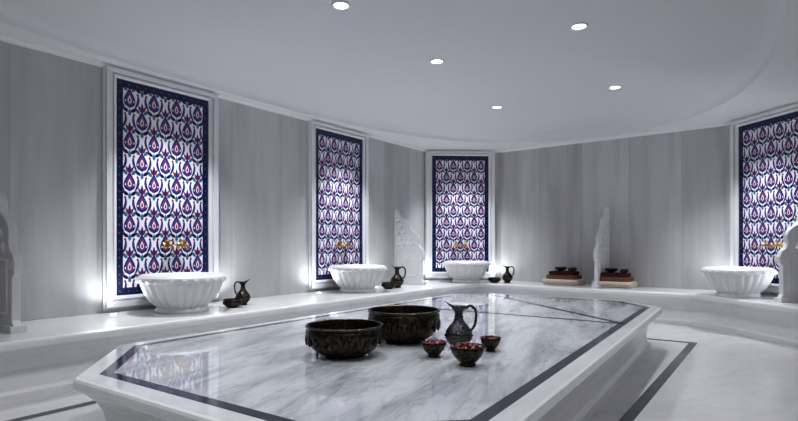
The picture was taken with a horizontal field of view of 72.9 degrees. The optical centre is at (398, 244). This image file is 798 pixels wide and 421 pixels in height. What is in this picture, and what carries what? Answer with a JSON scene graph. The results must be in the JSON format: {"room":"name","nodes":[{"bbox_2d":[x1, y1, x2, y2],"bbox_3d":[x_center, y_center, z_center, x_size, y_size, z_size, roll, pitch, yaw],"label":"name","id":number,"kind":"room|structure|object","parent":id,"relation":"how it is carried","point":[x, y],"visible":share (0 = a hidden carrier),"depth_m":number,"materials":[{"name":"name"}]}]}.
{"room":"spa","nodes":[
{"label":"spa","id":0,"kind":"room"},
{"bbox_2d":[0,41,424,320],"bbox_3d":[-2.636,-0.410,5.923,0.152,3.080,10.659,0,0,35],"label":"wall","id":1,"kind":"structure","parent":0,"point":[51,105],"depth_m":5.31,"materials":[{"name":"stone"}]},
{"bbox_2d":[102,65,218,309],"bbox_3d":[-2.535,-0.569,5.883,0.060,2.428,1.336,0,0,35],"label":"tile panel","id":2,"kind":"object","parent":1,"relation":"attached to","point":[160,138],"visible":0.95,"depth_m":5.78,"materials":[{"name":"blue"}]},
{"bbox_2d":[161,239,188,249],"bbox_3d":[-2.428,0.001,5.899,0.181,0.112,0.252,0,0,35],"label":"brass faucet","id":3,"kind":"object","parent":2,"relation":"attached to","point":[164,245],"visible":1,"depth_m":5.89,"materials":[{"name":"gold metal"}]},
{"bbox_2d":[0,34,425,151],"bbox_3d":[-2.556,-1.777,5.867,0.048,0.044,10.659,0,0,35],"label":"trim","id":4,"kind":"structure","parent":1,"relation":"attached to","point":[4,38],"depth_m":5.87,"materials":[{"name":"white plaster"}]},
{"bbox_2d":[308,120,368,289],"bbox_3d":[-0.887,-0.569,8.228,0.060,2.428,1.336,0,0,35],"label":"tile panel","id":5,"kind":"object","parent":1,"relation":"attached to","point":[338,158],"visible":0.91,"depth_m":8.14,"materials":[{"name":"blue"}]},
{"bbox_2d":[335,241,352,247],"bbox_3d":[-0.823,0.001,8.183,0.181,0.112,0.252,0,0,35],"label":"brass faucet","id":6,"kind":"object","parent":5,"relation":"attached to","point":[344,245],"visible":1,"depth_m":8.16,"materials":[{"name":"gold metal"}]},
{"bbox_2d":[0,0,797,149],"bbox_3d":[-0.148,-1.847,4.112,11.400,0.095,12.723,0,0,0],"label":"ceiling","id":7,"kind":"structure","parent":0,"point":[365,67],"depth_m":5.41,"materials":[{"name":"white paint"}]},
{"bbox_2d":[331,0,350,9],"bbox_3d":[-0.459,-1.890,4.273,0.158,0.010,0.158,0,0,0],"label":"recessed light","id":8,"kind":"object","parent":7,"relation":"in","point":[338,5],"visible":1,"depth_m":4.27,"materials":[{"name":"white metal"}]},
{"bbox_2d":[429,58,444,63],"bbox_3d":[0.392,-1.890,5.577,0.158,0.010,0.158,0,0,0],"label":"recessed light","id":9,"kind":"object","parent":7,"relation":"in","point":[436,60],"visible":1,"depth_m":5.57,"materials":[{"name":"white metal"}]},
{"bbox_2d":[491,106,502,108],"bbox_3d":[1.351,-1.890,7.442,0.158,0.010,0.158,0,0,0],"label":"recessed light","id":10,"kind":"object","parent":7,"relation":"in","point":[492,107],"visible":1,"depth_m":7.45,"materials":[{"name":"white metal"}]},
{"bbox_2d":[569,22,588,30],"bbox_3d":[1.561,-1.890,4.683,0.158,0.010,0.158,0,0,0],"label":"recessed light","id":11,"kind":"object","parent":7,"relation":"in","point":[581,25],"visible":1,"depth_m":4.68,"materials":[{"name":"white metal"}]},
{"bbox_2d":[608,85,621,89],"bbox_3d":[2.599,-1.890,6.497,0.158,0.010,0.158,0,0,0],"label":"recessed light","id":12,"kind":"object","parent":7,"relation":"in","point":[613,87],"visible":1,"depth_m":6.50,"materials":[{"name":"white metal"}]},
{"bbox_2d":[0,322,797,420],"bbox_3d":[-0.148,1.180,4.112,11.400,0.100,12.723,0,0,0],"label":"floor","id":13,"kind":"structure","parent":0,"point":[726,376],"depth_m":4.33,"materials":[{"name":"stone"}]},
{"bbox_2d":[6,338,696,420],"bbox_3d":[0.261,1.128,4.553,6.342,0.001,7.086,0,0,0],"label":"trim","id":14,"kind":"structure","parent":13,"relation":"on","point":[638,406],"depth_m":4.01,"materials":[{"name":"grey stone"}]},
{"bbox_2d":[73,294,661,420],"bbox_3d":[0.517,0.904,4.648,2.859,0.451,5.616,0,0,35],"label":"platform","id":15,"kind":"object","parent":13,"relation":"on","point":[555,358],"visible":0.88,"depth_m":3.01,"materials":[{"name":"grey stone"}]},
{"bbox_2d":[305,319,383,358],"bbox_3d":[-0.334,0.584,3.320,0.487,0.190,0.482,0,0,0],"label":"metal bowl","id":16,"kind":"object","parent":15,"relation":"on","point":[331,338],"visible":1,"depth_m":3.15,"materials":[{"name":"grey metal"}]},
{"bbox_2d":[368,305,440,343],"bbox_3d":[0.035,0.566,3.800,0.518,0.225,0.512,0,0,0],"label":"metal bowl","id":17,"kind":"object","parent":15,"relation":"on","point":[403,324],"visible":0.88,"depth_m":3.61,"materials":[{"name":"grey metal"}]},
{"bbox_2d":[421,339,445,357],"bbox_3d":[0.210,0.627,3.270,0.156,0.104,0.157,0,0,0],"label":"bowl","id":18,"kind":"object","parent":15,"relation":"on","point":[433,348],"visible":1,"depth_m":3.23,"materials":[{"name":"metal"}]},
{"bbox_2d":[444,301,477,344],"bbox_3d":[0.390,0.521,3.520,0.191,0.316,0.191,0,0,36],"label":"pitcher","id":19,"kind":"object","parent":15,"relation":"on","point":[458,331],"visible":0.86,"depth_m":3.48,"materials":[{"name":"grey metal"}]},
{"bbox_2d":[450,341,484,366],"bbox_3d":[0.385,0.614,3.030,0.196,0.129,0.196,0,0,0],"label":"bowl","id":20,"kind":"object","parent":15,"relation":"on","point":[467,354],"visible":1,"depth_m":2.98,"materials":[{"name":"metal"}]},
{"bbox_2d":[480,335,500,351],"bbox_3d":[0.586,0.629,3.450,0.134,0.098,0.132,0,0,0],"label":"bowl","id":21,"kind":"object","parent":15,"relation":"on","point":[491,342],"visible":1,"depth_m":3.41,"materials":[{"name":"metal"}]},
{"bbox_2d":[0,280,797,403],"bbox_3d":[0.582,0.905,4.212,7.076,0.450,11.556,0,0,35],"label":"bench","id":22,"kind":"object","parent":13,"relation":"on","point":[45,359],"visible":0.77,"depth_m":5.90,"materials":[{"name":"white stone"}]},
{"bbox_2d":[0,190,26,333],"bbox_3d":[-3.210,0.032,4.349,0.718,1.309,0.110,0,0,35],"label":"divider","id":23,"kind":"object","parent":22,"relation":"on","point":[11,264],"visible":1,"depth_m":4.19,"materials":[{"name":"white stone"}]},
{"bbox_2d":[135,272,225,313],"bbox_3d":[-2.220,0.490,5.530,0.861,0.378,0.861,0,0,-17],"label":"basin","id":24,"kind":"object","parent":22,"relation":"on","point":[171,292],"visible":1,"depth_m":5.26,"materials":[{"name":"white stone"}]},
{"bbox_2d":[223,298,241,307],"bbox_3d":[-1.800,0.634,5.840,0.203,0.090,0.201,0,0,0],"label":"metal bowl","id":25,"kind":"object","parent":22,"relation":"on","point":[228,302],"visible":1,"depth_m":5.77,"materials":[{"name":"grey metal"}]},
{"bbox_2d":[234,279,250,304],"bbox_3d":[-1.760,0.532,6.090,0.178,0.294,0.177,0,0,-25],"label":"copper ewer","id":26,"kind":"object","parent":22,"relation":"on","point":[242,293],"visible":0.88,"depth_m":6.06,"materials":[{"name":"metal"}]},
{"bbox_2d":[328,264,386,292],"bbox_3d":[-0.600,0.490,7.850,0.861,0.378,0.861,0,0,-17],"label":"basin","id":27,"kind":"object","parent":22,"relation":"on","point":[352,278],"visible":1,"depth_m":7.57,"materials":[{"name":"white stone"}]},
{"bbox_2d":[381,282,395,288],"bbox_3d":[-0.160,0.629,8.280,0.223,0.100,0.221,0,0,0],"label":"metal bowl","id":28,"kind":"object","parent":22,"relation":"on","point":[387,285],"visible":1,"depth_m":8.20,"materials":[{"name":"grey metal"}]},
{"bbox_2d":[390,264,405,287],"bbox_3d":[-0.030,0.494,8.500,0.223,0.370,0.223,0,0,28],"label":"copper ewer","id":29,"kind":"object","parent":22,"relation":"on","point":[397,277],"visible":0.95,"depth_m":8.45,"materials":[{"name":"metal"}]},
{"bbox_2d":[394,209,426,284],"bbox_3d":[0.183,0.032,9.265,0.618,1.309,0.110,0,0,35],"label":"divider","id":30,"kind":"object","parent":22,"relation":"on","point":[411,258],"visible":0.99,"depth_m":9.25,"materials":[{"name":"white stone"}]},
{"bbox_2d":[442,260,489,282],"bbox_3d":[1.220,0.490,9.800,0.861,0.378,0.861,0,0,-17],"label":"basin","id":31,"kind":"object","parent":22,"relation":"on","point":[463,271],"visible":1,"depth_m":9.53,"materials":[{"name":"white stone"}]},
{"bbox_2d":[488,277,500,282],"bbox_3d":[1.700,0.634,9.620,0.223,0.090,0.221,0,0,0],"label":"metal bowl","id":32,"kind":"object","parent":22,"relation":"on","point":[490,279],"visible":1,"depth_m":9.55,"materials":[{"name":"grey metal"}]},
{"bbox_2d":[502,265,513,282],"bbox_3d":[1.930,0.516,9.620,0.197,0.327,0.197,0,0,39],"label":"copper ewer","id":33,"kind":"object","parent":22,"relation":"on","point":[507,277],"visible":1,"depth_m":9.57,"materials":[{"name":"metal"}]},
{"bbox_2d":[542,267,584,285],"bbox_3d":[2.800,0.530,9.180,0.600,0.292,0.398,0,0,39],"label":"towels","id":34,"kind":"object","parent":22,"relation":"on","point":[558,276],"visible":1,"depth_m":9.07,"materials":[{"name":"beige fabric"}]},
{"bbox_2d":[591,207,609,286],"bbox_3d":[3.307,0.032,8.816,0.110,1.309,0.638,0,0,39],"label":"divider","id":35,"kind":"object","parent":22,"relation":"on","point":[601,254],"visible":0.98,"depth_m":8.78,"materials":[{"name":"white stone"}]},
{"bbox_2d":[592,268,636,287],"bbox_3d":[3.450,0.530,8.650,0.600,0.292,0.398,0,0,39],"label":"towels","id":36,"kind":"object","parent":22,"relation":"on","point":[610,278],"visible":0.95,"depth_m":8.51,"materials":[{"name":"beige fabric"}]},
{"bbox_2d":[701,266,777,297],"bbox_3d":[4.470,0.490,7.120,0.861,0.378,0.861,0,0,-17],"label":"basin","id":37,"kind":"object","parent":22,"relation":"on","point":[728,281],"visible":1,"depth_m":6.87,"materials":[{"name":"white stone"}]},
{"bbox_2d":[773,214,797,302],"bbox_3d":[4.777,0.032,6.416,0.658,1.309,0.110,0,0,-10],"label":"divider","id":38,"kind":"object","parent":22,"relation":"on","point":[786,257],"visible":1,"depth_m":6.36,"materials":[{"name":"white stone"}]},
{"bbox_2d":[425,153,500,279],"bbox_3d":[1.216,-0.410,10.355,1.462,3.080,0.150,0,0,-3],"label":"wall","id":39,"kind":"structure","parent":0,"point":[497,155],"depth_m":10.32,"materials":[{"name":"stone"}]},
{"bbox_2d":[425,151,494,278],"bbox_3d":[1.167,-0.569,10.246,1.336,2.428,0.060,0,0,-3],"label":"tile panel","id":40,"kind":"object","parent":39,"relation":"attached to","point":[459,185],"visible":0.94,"depth_m":10.26,"materials":[{"name":"blue"}]},
{"bbox_2d":[454,242,467,247],"bbox_3d":[1.171,0.001,10.168,0.252,0.112,0.181,0,0,-3],"label":"brass faucet","id":41,"kind":"object","parent":40,"relation":"attached to","point":[455,244],"visible":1,"depth_m":10.18,"materials":[{"name":"brown metal"}]},
{"bbox_2d":[426,149,500,152],"bbox_3d":[1.221,-1.777,10.258,1.462,0.044,0.046,0,0,-3],"label":"trim","id":42,"kind":"structure","parent":39,"relation":"attached to","point":[496,151],"depth_m":10.24,"materials":[{"name":"white paint"}]},
{"bbox_2d":[501,126,724,289],"bbox_3d":[3.437,-0.410,9.218,3.698,3.080,0.150,0,0,39],"label":"wall","id":43,"kind":"structure","parent":0,"point":[664,193],"depth_m":8.90,"materials":[{"name":"stone"}]},
{"bbox_2d":[501,123,723,152],"bbox_3d":[3.376,-1.777,9.143,3.698,0.044,0.045,0,0,39],"label":"trim","id":44,"kind":"structure","parent":43,"relation":"attached to","point":[717,124],"depth_m":8.92,"materials":[{"name":"white paint"}]},
{"bbox_2d":[725,125,778,295],"bbox_3d":[5.129,-0.410,6.748,0.150,3.080,2.570,0,0,-10],"label":"wall","id":45,"kind":"structure","parent":0,"point":[727,128],"depth_m":7.95,"materials":[{"name":"stone"}]},
{"bbox_2d":[723,101,797,125],"bbox_3d":[5.033,-1.777,6.731,0.046,0.044,2.570,0,0,-10],"label":"trim","id":46,"kind":"structure","parent":45,"relation":"attached to","point":[796,102],"depth_m":7.35,"materials":[{"name":"white paint"}]},
{"bbox_2d":[730,103,797,293],"bbox_3d":[4.942,-0.569,7.195,0.060,2.428,1.336,0,0,-10],"label":"tile panel","id":47,"kind":"object","parent":45,"relation":"attached to","point":[764,146],"visible":0.89,"depth_m":7.33,"materials":[{"name":"blue"}]},
{"bbox_2d":[759,240,783,248],"bbox_3d":[4.883,0.001,7.084,0.181,0.112,0.252,0,0,-10],"label":"brass faucet","id":48,"kind":"object","parent":47,"relation":"attached to","point":[770,245],"visible":0.94,"depth_m":7.12,"materials":[{"name":"brown metal"}]}
]}

